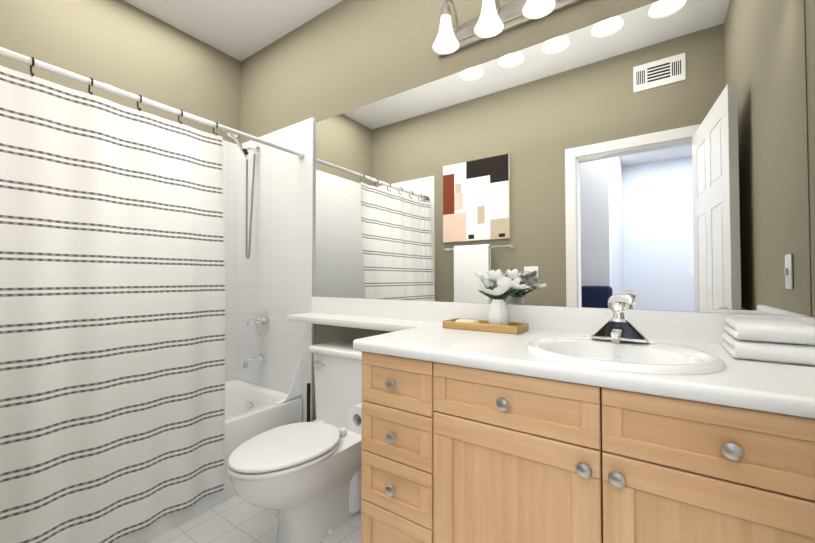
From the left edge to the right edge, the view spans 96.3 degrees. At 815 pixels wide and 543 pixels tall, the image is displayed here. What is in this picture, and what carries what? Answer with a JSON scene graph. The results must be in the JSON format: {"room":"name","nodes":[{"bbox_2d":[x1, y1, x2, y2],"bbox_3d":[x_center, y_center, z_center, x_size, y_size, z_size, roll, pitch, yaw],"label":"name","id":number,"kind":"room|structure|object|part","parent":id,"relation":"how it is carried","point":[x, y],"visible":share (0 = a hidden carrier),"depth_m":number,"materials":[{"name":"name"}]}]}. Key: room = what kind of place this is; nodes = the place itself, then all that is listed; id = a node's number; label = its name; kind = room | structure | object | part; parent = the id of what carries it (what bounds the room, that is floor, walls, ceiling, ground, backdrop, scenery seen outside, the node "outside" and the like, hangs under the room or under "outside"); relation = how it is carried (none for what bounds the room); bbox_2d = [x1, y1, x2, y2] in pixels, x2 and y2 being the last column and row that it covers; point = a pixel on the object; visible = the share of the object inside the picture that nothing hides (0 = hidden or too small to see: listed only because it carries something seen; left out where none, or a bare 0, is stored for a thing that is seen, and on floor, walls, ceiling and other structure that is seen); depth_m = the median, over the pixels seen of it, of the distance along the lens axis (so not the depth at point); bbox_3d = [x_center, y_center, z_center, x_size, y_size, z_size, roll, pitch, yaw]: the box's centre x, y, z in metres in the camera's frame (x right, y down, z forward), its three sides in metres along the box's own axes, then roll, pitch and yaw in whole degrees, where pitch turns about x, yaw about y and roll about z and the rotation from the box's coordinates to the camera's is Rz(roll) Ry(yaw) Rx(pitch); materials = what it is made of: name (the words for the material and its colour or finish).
{"room":"bathroom","nodes":[
{"label":"bathroom","id":0,"kind":"room"},
{"bbox_2d":[0,0,240,143],"bbox_3d":[-1.779,-0.216,2.082,0.120,2.767,1.660,-1,-1,35],"label":"wall","id":1,"kind":"structure","parent":0,"point":[123,45],"depth_m":2.16,"materials":[{"name":"beige paint"}]},
{"bbox_2d":[222,140,238,381],"bbox_3d":[-1.697,0.105,2.079,0.012,2.125,1.520,-1,-1,35],"label":"wall tile","id":2,"kind":"structure","parent":1,"relation":"attached to","point":[230,150],"depth_m":2.66,"materials":[{"name":"white tile"}]},
{"bbox_2d":[123,0,342,60],"bbox_3d":[-0.485,-1.646,1.289,3.183,0.060,1.780,-1,-1,35],"label":"ceiling","id":3,"kind":"structure","parent":0,"point":[240,30],"depth_m":2.30,"materials":[{"name":"white paint"}]},
{"bbox_2d":[144,495,360,542],"bbox_3d":[-0.485,1.181,1.232,3.183,0.060,1.780,-1,-1,35],"label":"floor","id":4,"kind":"structure","parent":0,"point":[236,519],"depth_m":1.65,"materials":[{"name":"tile"}]},
{"bbox_2d":[113,355,301,542],"bbox_3d":[-1.380,0.838,1.853,0.745,0.650,1.504,-1,-1,35],"label":"tub","id":5,"kind":"object","parent":4,"relation":"on","point":[252,410],"visible":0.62,"depth_m":2.03,"materials":[{"name":"white ceramic"}]},
{"bbox_2d":[227,341,362,542],"bbox_3d":[-0.436,0.775,1.667,0.444,0.776,0.758,-1,-1,35],"label":"toilet","id":6,"kind":"object","parent":4,"relation":"on","point":[302,480],"visible":0.94,"depth_m":1.57,"materials":[{"name":"white ceramic"}]},
{"bbox_2d":[306,383,310,421],"bbox_3d":[-0.570,0.905,2.098,0.132,0.526,0.132,-1,-1,35],"label":"plunger","id":7,"kind":"object","parent":4,"relation":"on","point":[308,399],"visible":0.25,"depth_m":2.09,"materials":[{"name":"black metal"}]},
{"bbox_2d":[287,309,814,542],"bbox_3d":[0.116,0.694,1.381,2.108,0.920,0.624,-1,-1,35],"label":"bathroom vanity","id":8,"kind":"object","parent":4,"relation":"on","point":[619,421],"depth_m":0.87,"materials":[{"name":"brown wood"}]},
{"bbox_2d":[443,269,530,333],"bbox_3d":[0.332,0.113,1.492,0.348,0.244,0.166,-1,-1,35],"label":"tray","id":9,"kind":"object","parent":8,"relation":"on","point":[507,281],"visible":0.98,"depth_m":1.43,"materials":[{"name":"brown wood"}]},
{"bbox_2d":[475,269,530,324],"bbox_3d":[0.382,0.108,1.458,0.227,0.235,0.166,-1,-1,35],"label":"flower arrangement","id":10,"kind":"object","parent":9,"relation":"on","point":[498,312],"depth_m":1.43,"materials":[{"name":"white plant"}]},
{"bbox_2d":[587,309,650,344],"bbox_3d":[0.628,0.200,1.090,0.156,0.151,0.146,-1,-1,35],"label":"faucet","id":11,"kind":"object","parent":8,"relation":"on","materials":[{"name":"silver metal"}]},
{"bbox_2d":[503,329,746,380],"bbox_3d":[0.565,0.294,0.998,0.464,0.169,0.424,-1,-1,35],"label":"sink","id":12,"kind":"object","parent":8,"relation":"in","point":[705,358],"depth_m":1.05,"materials":[{"name":"white ceramic"}]},
{"bbox_2d":[721,317,814,365],"bbox_3d":[0.957,0.179,0.973,0.165,0.092,0.220,-1,-1,35],"label":"folded towels","id":13,"kind":"object","parent":8,"relation":"on","point":[789,341],"visible":1,"depth_m":0.90,"materials":[{"name":"white fabric"}]},
{"bbox_2d":[240,0,811,419],"bbox_3d":[-0.013,-0.219,1.943,3.183,2.767,0.120,-1,-1,35],"label":"wall","id":14,"kind":"structure","parent":0,"point":[342,57],"depth_m":2.05,"materials":[{"name":"beige paint"}]},
{"bbox_2d":[236,117,314,421],"bbox_3d":[-0.922,0.113,2.479,0.832,2.125,0.020,-1,-1,35],"label":"wall tile","id":15,"kind":"structure","parent":14,"relation":"attached to","point":[275,275],"depth_m":2.42,"materials":[{"name":"white tile"}]},
{"bbox_2d":[0,47,303,542],"bbox_3d":[-1.068,0.156,1.650,0.119,1.857,1.506,-1,-1,35],"label":"shower curtain","id":16,"kind":"object","parent":15,"relation":"attached to","point":[112,344],"visible":1,"depth_m":1.45,"materials":[{"name":"white fabric"}]},
{"bbox_2d":[227,133,260,258],"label":"shower head","id":17,"kind":"object","parent":15,"relation":"attached to","point":[245,151],"depth_m":2.50,"materials":[{"name":"silver metal"}]},
{"bbox_2d":[243,354,265,367],"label":"tub spout","id":18,"kind":"object","parent":15,"relation":"attached to","point":[260,359],"depth_m":2.44,"materials":[{"name":"silver metal"}]},
{"bbox_3d":[-1.035,0.599,2.449,0.072,0.082,0.143,-1,-1,35],"label":"tub spout mount","id":19,"kind":"part","parent":18,"relation":"part of","materials":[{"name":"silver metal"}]},
{"bbox_2d":[247,309,270,334],"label":"shower valve","id":20,"kind":"object","parent":15,"relation":"attached to","point":[261,322],"depth_m":2.47,"materials":[{"name":"silver metal"}]},
{"bbox_2d":[432,0,584,57],"bbox_3d":[0.595,-1.106,1.346,1.205,0.237,0.198,-1,-1,35],"label":"sconce","id":21,"kind":"object","parent":14,"relation":"attached to","point":[491,21],"visible":1,"depth_m":1.54,"materials":[{"name":"white glass"}]},
{"bbox_2d":[312,297,802,340],"bbox_3d":[0.287,0.191,1.639,2.108,0.097,0.020,-1,-1,35],"label":"backsplash","id":22,"kind":"structure","parent":14,"relation":"attached to","point":[661,323],"depth_m":1.44,"materials":[{"name":"white stone"}]},
{"bbox_2d":[314,0,810,315],"bbox_3d":[0.293,-0.395,1.658,2.104,1.072,0.005,-1,-1,35],"label":"mirror","id":23,"kind":"object","parent":14,"relation":"attached to","point":[652,156],"visible":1,"depth_m":1.36,"materials":[{"name":"clear glass"}]},
{"bbox_2d":[805,0,814,317],"bbox_3d":[0.741,-0.251,0.341,0.120,2.767,1.660,-1,-1,35],"label":"wall","id":24,"kind":"structure","parent":0,"point":[810,34],"depth_m":1.04,"materials":[{"name":"beige paint"}]},
{"bbox_2d":[803,317,814,345],"bbox_3d":[0.978,0.174,0.802,0.020,0.097,0.574,-1,-1,35],"label":"backsplash","id":25,"kind":"structure","parent":24,"relation":"attached to","point":[810,321],"depth_m":1.01,"materials":[{"name":"white stone"}]}
]}

